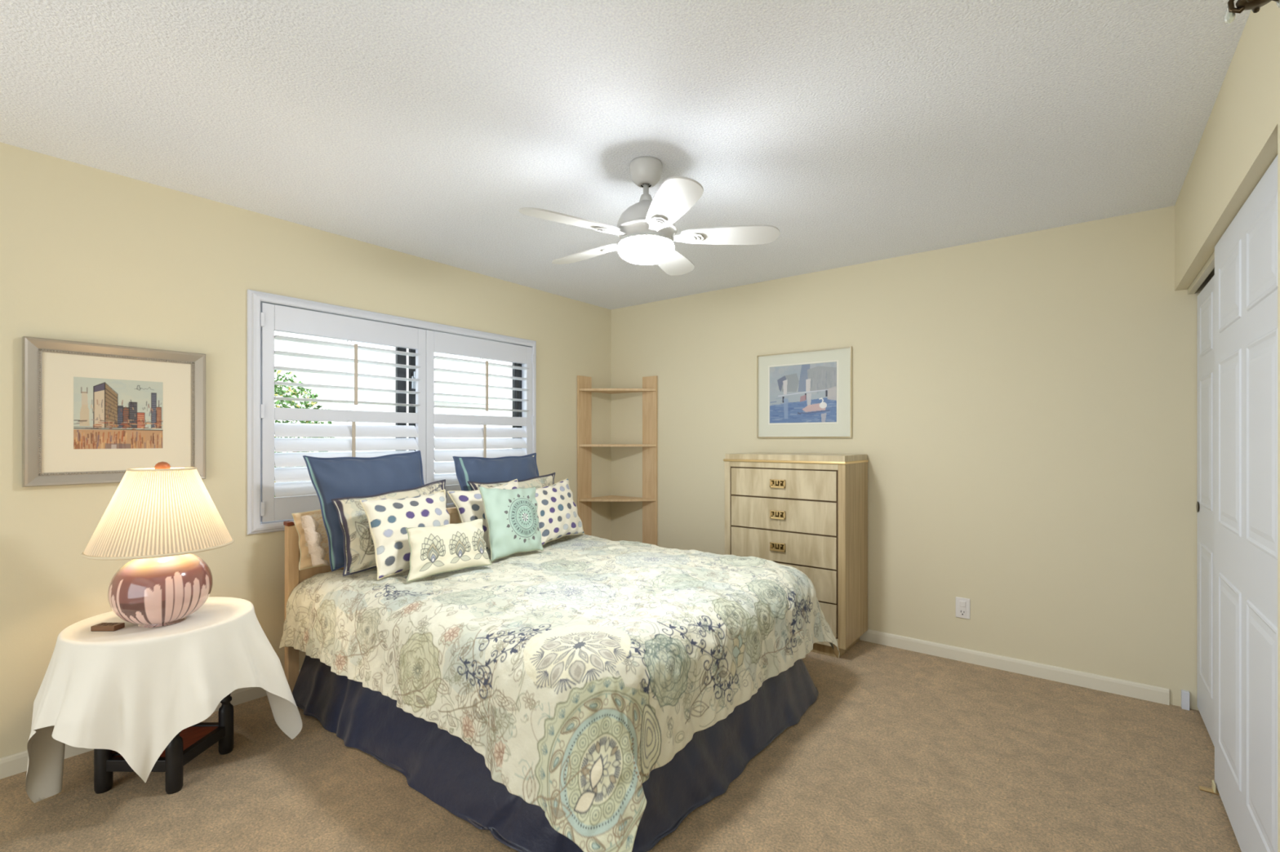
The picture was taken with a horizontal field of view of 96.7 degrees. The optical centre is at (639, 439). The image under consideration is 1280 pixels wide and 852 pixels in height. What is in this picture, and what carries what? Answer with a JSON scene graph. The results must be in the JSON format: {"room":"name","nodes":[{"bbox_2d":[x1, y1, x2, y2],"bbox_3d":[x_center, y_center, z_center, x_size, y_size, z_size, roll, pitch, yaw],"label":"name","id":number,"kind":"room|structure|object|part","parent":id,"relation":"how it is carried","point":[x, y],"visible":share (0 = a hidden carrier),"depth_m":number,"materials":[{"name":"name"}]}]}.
{"room":"bedroom","nodes":[
{"label":"bedroom","id":0,"kind":"room"},
{"bbox_2d":[0,142,611,758],"bbox_3d":[-1.727,0.079,3.239,0.150,2.440,4.900,0,0,38],"label":"wall","id":1,"kind":"structure","parent":0,"point":[88,254],"depth_m":2.61,"materials":[{"name":"beige paint"}]},
{"bbox_2d":[22,336,205,487],"bbox_3d":[-2.225,-0.107,2.448,0.032,0.587,0.584,0,0,38],"label":"framed picture","id":2,"kind":"object","parent":1,"relation":"attached to","point":[92,413],"visible":0.98,"depth_m":2.41,"materials":[{"name":"beige metal"}]},
{"bbox_2d":[73,377,163,448],"bbox_3d":[-2.234,-0.108,2.446,0.001,0.297,0.287,0,0,38],"label":"painting","id":3,"kind":"object","parent":2,"relation":"attached to","point":[108,413],"depth_m":2.44},
{"bbox_2d":[0,670,300,779],"bbox_3d":[-1.709,1.261,3.129,0.014,0.076,4.750,0,0,38],"label":"baseboard","id":4,"kind":"structure","parent":1,"relation":"attached to","point":[17,763],"depth_m":2.32,"materials":[{"name":"beige paint"}]},
{"bbox_2d":[247,289,536,534],"bbox_3d":[-1.415,-0.136,3.602,0.176,1.217,1.883,0,0,38],"label":"window","id":5,"kind":"structure","parent":1,"relation":"in","point":[255,298],"depth_m":3.31,"materials":[{"name":"white paint"}]},
{"bbox_2d":[260,302,426,522],"bbox_3d":[-1.631,-0.135,3.216,0.118,1.104,0.910,0,0,40],"label":"window shutter","id":6,"kind":"object","parent":5,"relation":"attached to","point":[294,495],"visible":0.85,"depth_m":3.07,"materials":[{"name":"white paint"}]},
{"bbox_3d":[-1.608,0.062,3.197,0.010,0.323,0.018,0,0,38],"label":"tilt rod","id":7,"kind":"part","parent":6,"relation":"part of","materials":[{"name":"beige paint"}]},
{"bbox_3d":[-1.592,-0.364,3.190,0.010,0.343,0.018,0,0,38],"label":"tilt rod","id":8,"kind":"part","parent":6,"relation":"part of","materials":[{"name":"beige paint"}]},
{"bbox_3d":[-1.468,-0.134,3.645,0.004,1.065,1.730,0,0,38],"label":"glass pane","id":9,"kind":"part","parent":5,"relation":"part of","materials":[{"name":"white"}]},
{"bbox_3d":[-1.481,-0.134,3.616,0.137,1.125,0.040,0,0,-34],"label":"meeting rail","id":10,"kind":"part","parent":5,"relation":"part of","materials":[{"name":"grey metal"}]},
{"bbox_2d":[426,329,533,503],"bbox_3d":[-1.080,-0.135,3.923,0.118,1.104,0.880,0,0,40],"label":"window shutter","id":11,"kind":"object","parent":5,"relation":"attached to","point":[436,342],"visible":0.79,"depth_m":3.83,"materials":[{"name":"white paint"}]},
{"bbox_3d":[-1.062,0.062,3.897,0.010,0.323,0.018,0,0,38],"label":"tilt rod","id":12,"kind":"part","parent":11,"relation":"part of","materials":[{"name":"beige paint"}]},
{"bbox_3d":[-1.046,-0.364,3.891,0.010,0.343,0.018,0,0,38],"label":"tilt rod","id":13,"kind":"part","parent":11,"relation":"part of","materials":[{"name":"beige paint"}]},
{"bbox_3d":[-1.464,-0.134,3.642,0.050,1.125,1.790,0,0,38],"label":"sash frame","id":14,"kind":"part","parent":5,"relation":"part of","materials":[{"name":"grey metal"}]},
{"bbox_2d":[0,640,1241,851],"bbox_3d":[0.008,1.349,1.887,4.550,0.100,4.900,0,0,38],"label":"floor","id":15,"kind":"structure","parent":0,"point":[897,749],"depth_m":2.12,"materials":[{"name":"carpet"}]},
{"bbox_2d":[93,693,233,794],"bbox_3d":[-1.863,0.997,2.242,0.590,0.605,0.620,0,0,38],"label":"side table","id":16,"kind":"object","parent":15,"relation":"on","point":[191,742],"visible":0.29,"depth_m":2.11,"materials":[{"name":"brown wood"}]},
{"bbox_3d":[-1.985,1.008,2.106,0.052,0.583,0.052,0,0,38],"label":"leg","id":17,"kind":"part","parent":16,"relation":"part of","materials":[{"name":"black paint"}]},
{"bbox_2d":[25,596,302,803],"bbox_3d":[-1.818,0.989,2.222,0.765,0.600,0.780,0,0,38],"label":"tablecloth","id":18,"kind":"object","parent":16,"relation":"on","point":[129,691],"visible":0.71,"depth_m":1.99,"materials":[{"name":"white fabric"}]},
{"bbox_2d":[90,622,124,631],"bbox_3d":[-1.926,0.678,2.060,0.084,0.020,0.044,0,0,0],"label":"remote control","id":19,"kind":"object","parent":18,"relation":"on","point":[103,627],"visible":1,"depth_m":2.04,"materials":[{"name":"brown wood"}]},
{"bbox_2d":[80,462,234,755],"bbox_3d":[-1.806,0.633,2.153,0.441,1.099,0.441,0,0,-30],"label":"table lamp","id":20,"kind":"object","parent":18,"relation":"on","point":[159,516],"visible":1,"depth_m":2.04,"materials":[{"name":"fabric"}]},
{"bbox_3d":[-1.806,0.406,2.153,0.441,0.011,0.441,0,0,38],"label":"shade trim","id":21,"kind":"part","parent":20,"relation":"part of","materials":[{"name":"beige fabric"}]},
{"bbox_3d":[-1.806,0.259,2.154,0.433,0.294,0.432,0,0,38],"label":"lamp shade","id":22,"kind":"part","parent":20,"relation":"part of","materials":[{"name":"fabric"}]},
{"bbox_3d":[-1.806,0.112,2.153,0.206,0.008,0.206,0,0,38],"label":"shade trim","id":23,"kind":"part","parent":20,"relation":"part of","materials":[{"name":"beige fabric"}]},
{"bbox_2d":[113,726,218,757],"bbox_3d":[-1.853,1.193,2.235,0.264,0.012,0.261,0,0,0],"label":"shelf","id":24,"kind":"object","parent":16,"relation":"attached to","point":[196,740],"depth_m":2.26,"materials":[{"name":"brown wood"}]},
{"bbox_3d":[-1.722,1.008,2.104,0.052,0.583,0.052,0,0,38],"label":"leg","id":25,"kind":"part","parent":16,"relation":"part of","materials":[{"name":"black paint"}]},
{"bbox_3d":[-1.720,1.008,2.365,0.052,0.583,0.052,0,0,38],"label":"leg","id":26,"kind":"part","parent":16,"relation":"part of","materials":[{"name":"black paint"}]},
{"bbox_2d":[283,506,461,693],"bbox_3d":[-0.485,0.853,2.889,1.940,0.892,1.685,0,0,38],"label":"bed","id":27,"kind":"object","parent":15,"relation":"on","point":[293,576],"visible":0.15,"depth_m":2.82,"materials":[{"name":"brown wood"}]},
{"bbox_2d":[292,655,818,851],"bbox_3d":[-0.374,1.115,2.859,2.075,0.360,1.801,0,0,38],"label":"bed skirt","id":28,"kind":"object","parent":27,"relation":"on","point":[438,765],"visible":0.34,"depth_m":2.13,"materials":[{"name":"blue fabric"}]},
{"bbox_2d":[279,534,839,851],"bbox_3d":[-0.325,0.888,2.830,2.166,0.521,1.928,0,0,38],"label":"comforter","id":29,"kind":"object","parent":27,"relation":"on","point":[578,668],"visible":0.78,"depth_m":2.05,"materials":[{"name":"fabric"}]},
{"bbox_2d":[291,509,329,570],"bbox_3d":[-1.498,0.474,2.946,0.138,0.328,0.505,0,0,38],"label":"pillow","id":30,"kind":"object","parent":29,"relation":"on","point":[313,545],"visible":0.21,"depth_m":2.78,"materials":[{"name":"beige fabric"}]},
{"bbox_3d":[-1.585,0.497,2.778,0.129,0.258,0.047,0,0,-28],"label":"lace trim","id":31,"kind":"part","parent":30,"relation":"part of","materials":[{"name":"beige fabric"}]},
{"bbox_2d":[302,450,424,571],"bbox_3d":[-1.375,0.352,2.985,0.164,0.579,0.684,0,0,38],"label":"pillow","id":32,"kind":"object","parent":29,"relation":"on","point":[335,477],"visible":0.44,"depth_m":2.88,"materials":[{"name":"blue fabric"}]},
{"bbox_2d":[330,479,446,576],"bbox_3d":[-1.247,0.433,2.944,0.166,0.414,0.622,0,0,40],"label":"pillow","id":33,"kind":"object","parent":29,"relation":"on","point":[358,544],"visible":0.41,"depth_m":2.77,"materials":[{"name":"fabric"}]},
{"bbox_2d":[360,489,449,580],"bbox_3d":[-1.126,0.456,2.843,0.206,0.368,0.518,0,0,32],"label":"pillow","id":34,"kind":"object","parent":29,"relation":"on","point":[388,519],"visible":0.7,"depth_m":2.71,"materials":[{"name":"fabric"}]},
{"bbox_2d":[405,518,492,582],"bbox_3d":[-0.931,0.527,2.770,0.160,0.225,0.500,0,0,38],"label":"cushion","id":35,"kind":"object","parent":29,"relation":"on","point":[434,550],"visible":1,"depth_m":2.71,"materials":[{"name":"beige fabric"}]},
{"bbox_2d":[447,479,519,550],"bbox_3d":[-0.847,0.442,3.305,0.199,0.393,0.517,0,0,38],"label":"pillow","id":36,"kind":"object","parent":29,"relation":"on","point":[468,504],"visible":0.23,"depth_m":3.17,"materials":[{"name":"fabric"}]},
{"bbox_2d":[452,453,538,490],"bbox_3d":[-0.869,0.364,3.667,0.157,0.544,0.700,0,0,38],"label":"pillow","id":37,"kind":"object","parent":29,"relation":"on","point":[478,469],"visible":0.39,"depth_m":3.60,"materials":[{"name":"blue fabric"}]},
{"bbox_2d":[478,486,543,561],"bbox_3d":[-0.702,0.449,3.212,0.218,0.379,0.480,0,0,38],"label":"cushion","id":38,"kind":"object","parent":29,"relation":"on","point":[511,516],"visible":1,"depth_m":3.13,"materials":[{"name":"green fabric"}]},
{"bbox_2d":[466,472,555,490],"bbox_3d":[-0.753,0.434,3.639,0.158,0.412,0.725,0,0,38],"label":"pillow","id":39,"kind":"object","parent":29,"relation":"on","point":[548,480],"visible":0.13,"depth_m":3.70,"materials":[{"name":"fabric"}]},
{"bbox_2d":[535,478,584,546],"bbox_3d":[-0.552,0.453,3.652,0.205,0.375,0.538,0,0,27],"label":"pillow","id":40,"kind":"object","parent":29,"relation":"on","point":[557,510],"visible":0.84,"depth_m":3.61,"materials":[{"name":"fabric"}]},
{"bbox_2d":[577,375,657,545],"bbox_3d":[-0.185,0.388,4.678,0.506,1.822,0.426,0,0,38],"label":"corner shelf","id":41,"kind":"object","parent":15,"relation":"on","point":[584,389],"visible":0.66,"depth_m":4.71,"materials":[{"name":"brown wood"}]},
{"bbox_3d":[-0.461,0.388,4.721,0.018,1.822,0.155,0,0,38],"label":"panel","id":42,"kind":"part","parent":41,"relation":"part of","materials":[{"name":"brown wood"}]},
{"bbox_3d":[0.082,0.388,4.728,0.145,1.822,0.018,0,0,38],"label":"panel","id":43,"kind":"part","parent":41,"relation":"part of","materials":[{"name":"brown wood"}]},
{"bbox_2d":[723,453,868,657],"bbox_3d":[1.007,0.698,3.720,0.809,1.203,0.456,0,0,38],"label":"dresser","id":44,"kind":"object","parent":15,"relation":"on","point":[807,513],"visible":0.65,"depth_m":3.48,"materials":[{"name":"wood"}]},
{"bbox_3d":[0.861,0.673,3.556,0.100,0.052,0.017,0,0,38],"label":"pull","id":45,"kind":"part","parent":44,"relation":"part of","materials":[{"name":"gold metal"}]},
{"bbox_3d":[0.861,0.472,3.556,0.100,0.052,0.017,0,0,38],"label":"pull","id":46,"kind":"part","parent":44,"relation":"part of","materials":[{"name":"gold metal"}]},
{"bbox_3d":[0.861,0.278,3.556,0.100,0.052,0.017,0,0,38],"label":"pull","id":47,"kind":"part","parent":44,"relation":"part of","materials":[{"name":"gold metal"}]},
{"bbox_3d":[0.882,0.672,3.560,0.695,0.188,0.015,0,0,38],"label":"drawer","id":48,"kind":"part","parent":44,"relation":"part of","materials":[{"name":"wood"}]},
{"bbox_3d":[0.882,0.471,3.560,0.695,0.194,0.015,0,0,38],"label":"drawer","id":49,"kind":"part","parent":44,"relation":"part of","materials":[{"name":"wood"}]},
{"bbox_3d":[0.882,0.277,3.560,0.695,0.175,0.015,0,0,38],"label":"drawer","id":50,"kind":"part","parent":44,"relation":"part of","materials":[{"name":"wood"}]},
{"bbox_3d":[0.882,0.871,3.560,0.695,0.190,0.015,0,0,38],"label":"drawer","id":51,"kind":"part","parent":44,"relation":"part of","materials":[{"name":"wood"}]},
{"bbox_3d":[0.882,1.071,3.560,0.695,0.191,0.015,0,0,38],"label":"drawer","id":52,"kind":"part","parent":44,"relation":"part of","materials":[{"name":"wood"}]},
{"bbox_2d":[1198,780,1219,795],"bbox_3d":[2.116,1.282,2.096,0.082,0.033,0.040,0,0,38],"label":"floor guide","id":53,"kind":"object","parent":15,"relation":"on","point":[1213,790],"visible":0.8,"depth_m":2.10,"materials":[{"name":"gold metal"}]},
{"bbox_2d":[0,0,1251,310],"bbox_3d":[0.008,-1.191,1.887,4.550,0.100,4.900,0,0,38],"label":"ceiling","id":54,"kind":"structure","parent":0,"point":[860,131],"depth_m":1.96,"materials":[{"name":"white paint"}]},
{"bbox_2d":[518,155,779,275],"bbox_3d":[-0.005,-0.940,2.385,1.007,0.400,1.043,0,0,38],"label":"ceiling fan","id":55,"kind":"object","parent":54,"relation":"hanging from","point":[646,230],"visible":1,"depth_m":2.28,"materials":[{"name":"white metal"}]},
{"bbox_3d":[-0.267,-0.836,2.171,0.400,0.033,0.139,0,0,-32],"label":"blade","id":56,"kind":"part","parent":55,"relation":"part of","materials":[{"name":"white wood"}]},
{"bbox_3d":[-0.239,-0.836,2.578,0.401,0.033,0.140,0,0,38],"label":"blade","id":57,"kind":"part","parent":55,"relation":"part of","materials":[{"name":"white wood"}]},
{"bbox_3d":[0.111,-0.836,2.022,0.139,0.033,0.400,0,0,-14],"label":"blade","id":58,"kind":"part","parent":55,"relation":"part of","materials":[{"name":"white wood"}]},
{"bbox_3d":[0.152,-0.836,2.677,0.139,0.033,0.400,0,0,22],"label":"blade","id":59,"kind":"part","parent":55,"relation":"part of","materials":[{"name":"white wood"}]},
{"bbox_3d":[0.369,-0.836,2.334,0.400,0.033,0.139,0,0,4],"label":"blade","id":60,"kind":"part","parent":55,"relation":"part of","materials":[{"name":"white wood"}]},
{"bbox_2d":[1223,0,1279,23],"bbox_3d":[1.280,-1.016,1.176,0.120,0.249,0.120,0,0,38],"label":"crystal ceiling light","id":61,"kind":"object","parent":54,"relation":"attached to","point":[1255,6],"visible":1,"depth_m":1.19,"materials":[{"name":"brown metal"}]},
{"bbox_3d":[1.267,-0.921,1.195,0.010,0.046,0.048,0,0,-33],"label":"scroll arm","id":62,"kind":"part","parent":61,"relation":"part of","materials":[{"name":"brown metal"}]},
{"bbox_3d":[1.294,-0.921,1.194,0.010,0.046,0.048,0,0,38],"label":"scroll arm","id":63,"kind":"part","parent":61,"relation":"part of","materials":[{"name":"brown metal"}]},
{"bbox_2d":[611,205,1214,711],"bbox_3d":[1.527,0.079,3.715,4.400,2.440,0.150,0,0,38],"label":"wall","id":64,"kind":"structure","parent":0,"point":[1024,405],"depth_m":3.24,"materials":[{"name":"beige paint"}]},
{"bbox_2d":[756,346,852,438],"bbox_3d":[1.117,-0.309,3.922,0.673,0.596,0.025,0,0,38],"label":"framed picture","id":65,"kind":"object","parent":64,"relation":"attached to","point":[808,393],"visible":1,"depth_m":3.91,"materials":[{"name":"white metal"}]},
{"bbox_2d":[769,361,836,423],"bbox_3d":[1.117,-0.316,3.925,0.478,0.400,0.001,0,0,38],"label":"print","id":66,"kind":"object","parent":65,"relation":"attached to","point":[806,393],"depth_m":3.92},
{"bbox_2d":[955,596,969,619],"bbox_3d":[1.888,0.988,3.329,0.075,0.119,0.015,0,0,38],"label":"wall outlet","id":67,"kind":"object","parent":64,"relation":"attached to","point":[962,605],"visible":1,"depth_m":3.33,"materials":[{"name":"white plastic"}]},
{"bbox_2d":[959,600,965,616],"bbox_3d":[1.887,0.988,3.329,0.035,0.091,0.004,0,0,38],"label":"receptacle","id":68,"kind":"object","parent":67,"relation":"attached to","point":[962,602],"depth_m":3.33,"materials":[{"name":"white plastic"}]},
{"bbox_2d":[859,629,1169,705],"bbox_3d":[1.170,1.261,3.889,3.596,0.076,0.014,0,0,38],"label":"baseboard","id":69,"kind":"structure","parent":64,"relation":"attached to","point":[1098,682],"depth_m":3.13,"materials":[{"name":"beige paint"}]},
{"bbox_2d":[1174,0,1279,851],"bbox_3d":[1.197,0.079,0.866,0.120,2.440,4.750,0,0,38],"label":"wall","id":70,"kind":"structure","parent":0,"point":[1240,140],"depth_m":1.66,"materials":[{"name":"beige paint"}]},
{"bbox_2d":[1181,689,1189,711],"bbox_3d":[2.628,1.256,2.743,0.028,0.085,0.030,0,0,38],"label":"trim","id":71,"kind":"structure","parent":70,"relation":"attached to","point":[1184,694],"depth_m":2.73,"materials":[{"name":"white paint"}]},
{"bbox_2d":[1187,250,1214,294],"bbox_3d":[2.087,-0.731,2.013,0.024,0.061,1.843,0,0,38],"label":"trim","id":72,"kind":"structure","parent":70,"relation":"attached to","point":[1208,267],"depth_m":2.44,"materials":[{"name":"beige wood"}]},
{"bbox_2d":[1196,275,1214,746],"bbox_3d":[2.394,0.297,2.352,0.037,1.967,0.926,0,0,38],"label":"door","id":73,"kind":"structure","parent":70,"relation":"in","point":[1206,298],"depth_m":2.52,"materials":[{"name":"white paint"}]},
{"bbox_3d":[2.635,0.319,2.687,0.006,0.052,0.052,0,0,38],"label":"finger pull","id":74,"kind":"part","parent":73,"relation":"part of","materials":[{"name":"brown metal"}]},
{"bbox_3d":[2.504,-0.501,2.519,0.005,0.243,0.306,0,0,38],"label":"raised panel","id":75,"kind":"part","parent":73,"relation":"part of","materials":[{"name":"white paint"}]},
{"bbox_3d":[2.504,0.011,2.519,0.005,0.588,0.306,0,0,38],"label":"raised panel","id":76,"kind":"part","parent":73,"relation":"part of","materials":[{"name":"white paint"}]},
{"bbox_3d":[2.504,0.786,2.519,0.005,0.618,0.306,0,0,38],"label":"raised panel","id":77,"kind":"part","parent":73,"relation":"part of","materials":[{"name":"white paint"}]},
{"bbox_2d":[1214,155,1277,851],"bbox_3d":[1.848,0.280,1.722,0.037,2.002,1.010,0,0,38],"label":"door","id":78,"kind":"structure","parent":70,"relation":"in","point":[1246,255],"depth_m":1.68,"materials":[{"name":"white paint"}]},
{"bbox_3d":[1.971,-0.501,1.905,0.005,0.243,0.348,0,0,38],"label":"raised panel","id":79,"kind":"part","parent":78,"relation":"part of","materials":[{"name":"white paint"}]},
{"bbox_3d":[1.971,0.011,1.905,0.005,0.588,0.348,0,0,38],"label":"raised panel","id":80,"kind":"part","parent":78,"relation":"part of","materials":[{"name":"white paint"}]},
{"bbox_3d":[1.971,0.786,1.905,0.005,0.618,0.348,0,0,38],"label":"raised panel","id":81,"kind":"part","parent":78,"relation":"part of","materials":[{"name":"white paint"}]},
{"bbox_3d":[1.701,-0.501,1.558,0.005,0.243,0.348,0,0,38],"label":"raised panel","id":82,"kind":"part","parent":78,"relation":"part of","materials":[{"name":"white paint"}]},
{"bbox_3d":[1.701,0.011,1.558,0.005,0.588,0.348,0,0,38],"label":"raised panel","id":83,"kind":"part","parent":78,"relation":"part of","materials":[{"name":"white paint"}]},
{"bbox_3d":[1.701,0.786,1.558,0.005,0.618,0.348,0,0,38],"label":"raised panel","id":84,"kind":"part","parent":78,"relation":"part of","materials":[{"name":"white paint"}]}
]}

